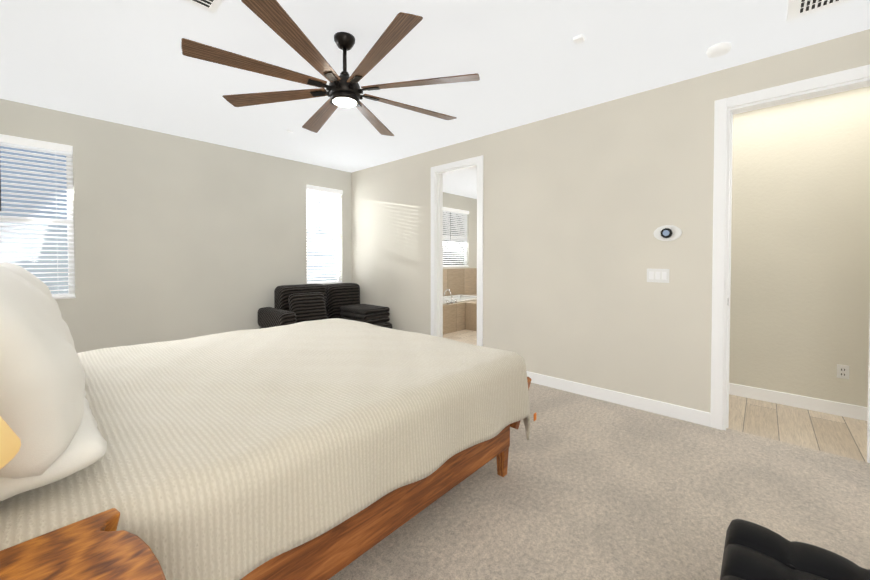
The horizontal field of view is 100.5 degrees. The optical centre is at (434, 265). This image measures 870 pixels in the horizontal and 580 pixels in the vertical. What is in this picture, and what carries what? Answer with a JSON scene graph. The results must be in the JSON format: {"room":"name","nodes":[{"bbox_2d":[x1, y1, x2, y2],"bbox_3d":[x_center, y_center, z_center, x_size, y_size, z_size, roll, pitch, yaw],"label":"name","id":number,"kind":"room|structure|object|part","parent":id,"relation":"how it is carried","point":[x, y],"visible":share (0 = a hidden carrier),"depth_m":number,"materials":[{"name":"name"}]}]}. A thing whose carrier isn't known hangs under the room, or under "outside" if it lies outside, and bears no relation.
{"room":"bedroom","nodes":[
{"label":"bedroom","id":0,"kind":"room"},
{"bbox_2d":[0,99,476,352],"bbox_3d":[-1.576,-0.170,5.879,0.120,2.740,7.940,1,1,42],"label":"wall","id":1,"kind":"structure","parent":0,"point":[178,238],"depth_m":4.20,"materials":[{"name":"beige paint"}]},
{"bbox_2d":[0,151,74,294],"bbox_3d":[-3.888,-0.427,3.375,0.060,1.500,0.730,1,1,42],"label":"window","id":2,"kind":"structure","parent":1,"relation":"in","point":[68,235],"depth_m":3.59,"materials":[{"name":"white plastic"}]},
{"bbox_2d":[0,134,74,296],"bbox_3d":[-3.835,-0.435,3.327,0.080,1.478,0.722,1,1,42],"label":"window blind","id":3,"kind":"object","parent":2,"relation":"attached to","point":[32,145],"visible":0.94,"depth_m":3.42,"materials":[{"name":"white plastic"}]},
{"bbox_2d":[0,170,0,210],"bbox_3d":[-3.893,-0.800,3.235,0.008,0.620,0.008,1,1,42],"label":"blind wand","id":4,"kind":"object","parent":3,"relation":"hanging from","point":[0,190],"visible":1,"depth_m":3.24,"materials":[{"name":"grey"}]},
{"bbox_2d":[53,296,75,298],"bbox_3d":[-3.839,0.315,3.344,0.072,0.020,0.730,1,1,42],"label":"window sill","id":5,"kind":"structure","parent":1,"relation":"attached to","point":[66,297],"depth_m":3.54,"materials":[{"name":"white wood"}]},
{"bbox_2d":[306,192,339,281],"bbox_3d":[-1.779,-0.467,5.695,0.060,1.500,0.620,1,1,42],"label":"window","id":6,"kind":"structure","parent":1,"relation":"in","point":[327,241],"depth_m":5.83,"materials":[{"name":"white plastic"}]},
{"bbox_2d":[306,185,342,283],"bbox_3d":[-1.726,-0.475,5.646,0.080,1.478,0.612,1,1,42],"label":"window blind","id":7,"kind":"object","parent":6,"relation":"attached to","point":[323,190],"visible":0.83,"depth_m":5.64,"materials":[{"name":"white plastic"}]},
{"bbox_2d":[311,282,342,283],"bbox_3d":[-1.731,0.275,5.663,0.072,0.020,0.620,1,1,42],"label":"window sill","id":8,"kind":"structure","parent":1,"relation":"attached to","point":[327,283],"depth_m":5.69,"materials":[{"name":"white"}]},
{"bbox_2d":[443,212,465,264],"bbox_3d":[0.373,-0.618,8.060,0.060,1.280,1.000,1,1,42],"label":"window","id":9,"kind":"structure","parent":1,"relation":"in","point":[456,243],"depth_m":8.12,"materials":[{"name":"white plastic"}]},
{"bbox_2d":[443,207,468,265],"bbox_3d":[0.426,-0.626,8.012,0.080,1.258,0.992,1,1,42],"label":"window blind","id":10,"kind":"object","parent":9,"relation":"attached to","point":[453,247],"visible":0.79,"depth_m":8.05,"materials":[{"name":"white plastic"}]},
{"bbox_2d":[0,0,869,198],"bbox_3d":[0.970,-1.550,3.541,7.000,0.100,7.940,1,1,42],"label":"ceiling","id":11,"kind":"structure","parent":0,"point":[126,62],"depth_m":2.60,"materials":[{"name":"white paint"}]},
{"bbox_2d":[184,0,223,13],"bbox_3d":[-1.287,-1.465,1.878,0.300,0.013,0.340,1,1,42],"label":"ceiling vent","id":12,"kind":"object","parent":11,"relation":"in","point":[212,6],"visible":0.98,"depth_m":2.02,"materials":[{"name":"white metal"}]},
{"bbox_2d":[181,0,479,135],"bbox_3d":[-0.587,-1.266,2.353,1.716,0.425,1.716,1,1,42],"label":"fan","id":13,"kind":"object","parent":11,"relation":"hanging from","point":[343,89],"visible":1,"depth_m":2.15,"materials":[{"name":"brown wood"}]},
{"bbox_3d":[-1.002,-1.140,2.078,0.748,0.007,0.130,-1,-10,-34],"label":"blade","id":14,"kind":"part","parent":13,"relation":"part of","materials":[{"name":"brown wood"}]},
{"bbox_3d":[-1.077,-1.147,2.453,0.748,0.007,0.130,0,-10,11],"label":"blade","id":15,"kind":"part","parent":13,"relation":"part of","materials":[{"name":"brown wood"}]},
{"bbox_3d":[-0.685,-1.137,1.866,0.130,0.007,0.748,-11,-1,11],"label":"blade","id":16,"kind":"part","parent":13,"relation":"part of","materials":[{"name":"brown wood"}]},
{"bbox_3d":[-0.865,-1.152,2.770,0.130,0.007,0.748,13,-6,-33],"label":"blade","id":17,"kind":"part","parent":13,"relation":"part of","materials":[{"name":"brown wood"}]},
{"bbox_3d":[-0.587,-1.272,2.353,0.196,0.414,0.196,1,1,42],"label":"motor","id":18,"kind":"part","parent":13,"relation":"part of","materials":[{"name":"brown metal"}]},
{"bbox_3d":[-0.490,-1.153,2.845,0.130,0.007,0.748,11,3,11],"label":"blade","id":19,"kind":"part","parent":13,"relation":"part of","materials":[{"name":"brown wood"}]},
{"bbox_3d":[-0.310,-1.138,1.940,0.130,0.007,0.748,-14,8,-33],"label":"blade","id":20,"kind":"part","parent":13,"relation":"part of","materials":[{"name":"brown wood"}]},
{"bbox_3d":[-0.172,-1.150,2.632,0.748,0.007,0.130,-1,12,-34],"label":"blade","id":21,"kind":"part","parent":13,"relation":"part of","materials":[{"name":"brown wood"}]},
{"bbox_3d":[-0.098,-1.143,2.258,0.748,0.007,0.130,0,12,11],"label":"blade","id":22,"kind":"part","parent":13,"relation":"part of","materials":[{"name":"brown wood"}]},
{"bbox_2d":[573,34,584,43],"bbox_3d":[0.935,-1.469,2.345,0.060,0.022,0.060,1,1,42],"label":"detector","id":23,"kind":"object","parent":11,"relation":"attached to","point":[579,39],"visible":0.96,"depth_m":2.33,"materials":[{"name":"white plastic"}]},
{"bbox_2d":[706,42,731,57],"bbox_3d":[1.928,-1.460,2.456,0.136,0.042,0.136,1,1,42],"label":"smoke detector","id":24,"kind":"object","parent":11,"relation":"attached to","point":[719,49],"visible":1,"depth_m":2.43,"materials":[{"name":"white plastic"}]},
{"bbox_2d":[786,0,851,20],"bbox_3d":[2.121,-1.465,1.888,0.400,0.013,0.400,1,1,42],"label":"ceiling vent","id":25,"kind":"object","parent":11,"relation":"in","point":[797,8],"visible":0.98,"depth_m":2.04,"materials":[{"name":"white metal"}]},
{"bbox_2d":[329,383,869,579],"bbox_3d":[-0.532,1.289,2.458,6.300,0.060,4.245,1,1,42],"label":"floor carpet","id":26,"kind":"object","parent":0,"point":[587,488],"depth_m":1.92,"materials":[{"name":"beige carpet"}]},
{"bbox_2d":[0,508,165,579],"bbox_3d":[-0.684,0.919,0.385,0.625,0.750,0.662,1,1,42],"label":"nightstand","id":27,"kind":"object","parent":26,"relation":"on","point":[98,546],"visible":1,"depth_m":0.67,"materials":[{"name":"brown wood"}]},
{"bbox_2d":[0,416,20,468],"bbox_3d":[-0.760,0.299,0.406,0.390,0.485,0.390,1,1,42],"label":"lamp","id":28,"kind":"object","parent":27,"relation":"on","point":[10,443],"visible":1,"depth_m":0.52,"materials":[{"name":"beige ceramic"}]},
{"bbox_2d":[0,262,535,579],"bbox_3d":[-1.054,0.596,2.028,2.185,1.340,2.663,1,1,42],"label":"bed","id":29,"kind":"object","parent":26,"relation":"on","point":[325,449],"visible":1,"depth_m":1.26,"materials":[{"name":"beige fabric"}]},
{"bbox_2d":[258,283,391,328],"bbox_3d":[-1.225,0.746,4.779,1.820,0.945,1.480,1,1,42],"label":"sofa","id":30,"kind":"object","parent":26,"relation":"on","point":[293,304],"visible":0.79,"depth_m":4.98,"materials":[{"name":"fabric"}]},
{"bbox_3d":[-2.044,0.691,4.658,0.770,0.260,0.200,1,1,42],"label":"arm","id":31,"kind":"part","parent":30,"relation":"part of"},
{"bbox_2d":[288,292,327,322],"bbox_3d":[-1.720,0.577,4.901,0.480,0.440,0.140,-1,-23,-40],"label":"throw pillow","id":32,"kind":"object","parent":30,"relation":"on","point":[307,306],"depth_m":4.84,"materials":[{"name":"fabric"}]},
{"bbox_3d":[-1.492,1.014,5.026,1.100,0.400,1.480,1,1,42],"label":"seat","id":33,"kind":"part","parent":30,"relation":"part of","materials":[{"name":"fabric"}]},
{"bbox_2d":[720,519,869,579],"bbox_3d":[0.859,1.062,0.639,0.600,0.455,1.090,1,1,42],"label":"chair","id":34,"kind":"object","parent":26,"relation":"on","point":[753,551],"visible":1,"depth_m":1.03,"materials":[{"name":"black leather"}]},
{"bbox_2d":[351,29,869,412],"bbox_3d":[1.202,-0.134,3.732,6.880,2.740,0.120,1,1,42],"label":"wall","id":35,"kind":"structure","parent":0,"point":[580,206],"depth_m":3.38,"materials":[{"name":"paint"}]},
{"bbox_2d":[431,155,483,345],"bbox_3d":[0.300,-0.035,4.555,0.830,2.515,0.156,1,1,42],"label":"door frame","id":36,"kind":"structure","parent":35,"relation":"attached to","point":[466,162],"depth_m":4.72,"materials":[{"name":"white wood"}]},
{"bbox_2d":[526,371,709,426],"bbox_3d":[1.352,1.185,3.529,2.135,0.110,0.014,1,1,42],"label":"baseboard","id":37,"kind":"structure","parent":35,"relation":"attached to","point":[700,417],"depth_m":3.21,"materials":[{"name":"white wood"}]},
{"bbox_2d":[647,269,668,282],"bbox_3d":[1.873,0.082,3.039,0.165,0.116,0.010,1,1,42],"label":"light switch","id":38,"kind":"object","parent":35,"relation":"attached to","point":[658,275],"visible":1,"depth_m":3.03,"materials":[{"name":"white plastic"}]},
{"bbox_2d":[653,225,681,240],"bbox_3d":[1.914,-0.271,2.981,0.200,0.132,0.031,1,1,42],"label":"thermostat","id":39,"kind":"object","parent":35,"relation":"attached to","point":[667,233],"visible":1,"depth_m":2.97,"materials":[{"name":"white plastic"}]},
{"bbox_2d":[710,64,869,462],"bbox_3d":[2.522,0.000,2.535,0.905,2.515,0.156,1,1,42],"label":"door frame","id":40,"kind":"structure","parent":35,"relation":"attached to","point":[721,106],"depth_m":2.74,"materials":[{"name":"white wood"}]},
{"bbox_2d":[443,329,866,461],"bbox_3d":[2.397,1.242,5.160,7.000,0.060,3.695,1,1,42],"label":"floor","id":41,"kind":"structure","parent":0,"point":[832,434],"depth_m":2.84,"materials":[{"name":"brown wood"}]},
{"bbox_2d":[443,268,476,333],"bbox_3d":[0.624,0.628,7.134,1.455,1.100,2.895,1,1,42],"label":"bathtub","id":42,"kind":"object","parent":41,"relation":"on","point":[459,299],"visible":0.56,"depth_m":6.92,"materials":[{"name":"tile"}]},
{"bbox_2d":[443,289,456,303],"bbox_3d":[0.240,0.556,6.647,0.222,0.261,0.280,1,1,42],"label":"faucet","id":43,"kind":"object","parent":42,"relation":"on","point":[447,302],"depth_m":6.61,"materials":[{"name":"silver metal"}]},
{"bbox_2d":[729,86,869,406],"bbox_3d":[3.068,-0.127,3.361,3.620,2.740,0.120,1,1,42],"label":"wall","id":44,"kind":"structure","parent":0,"point":[800,278],"depth_m":3.15,"materials":[{"name":"paint"}]},
{"bbox_2d":[729,383,867,420],"bbox_3d":[2.978,1.188,3.375,3.500,0.110,0.014,1,1,42],"label":"baseboard","id":45,"kind":"structure","parent":44,"relation":"attached to","point":[827,406],"depth_m":3.16,"materials":[{"name":"white wood"}]},
{"bbox_2d":[837,364,848,378],"bbox_3d":[3.387,0.879,3.002,0.070,0.114,0.007,1,1,42],"label":"outlet","id":46,"kind":"object","parent":44,"relation":"attached to","point":[842,371],"visible":1,"depth_m":3.00,"materials":[{"name":"white plastic"}]},
{"label":"outside","id":47,"kind":"structure","parent":0,"visible":0},
{"bbox_2d":[0,146,335,293],"bbox_3d":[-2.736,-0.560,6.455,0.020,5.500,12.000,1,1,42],"label":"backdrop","id":48,"kind":"structure","parent":47,"point":[34,229],"depth_m":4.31,"materials":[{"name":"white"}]}
]}

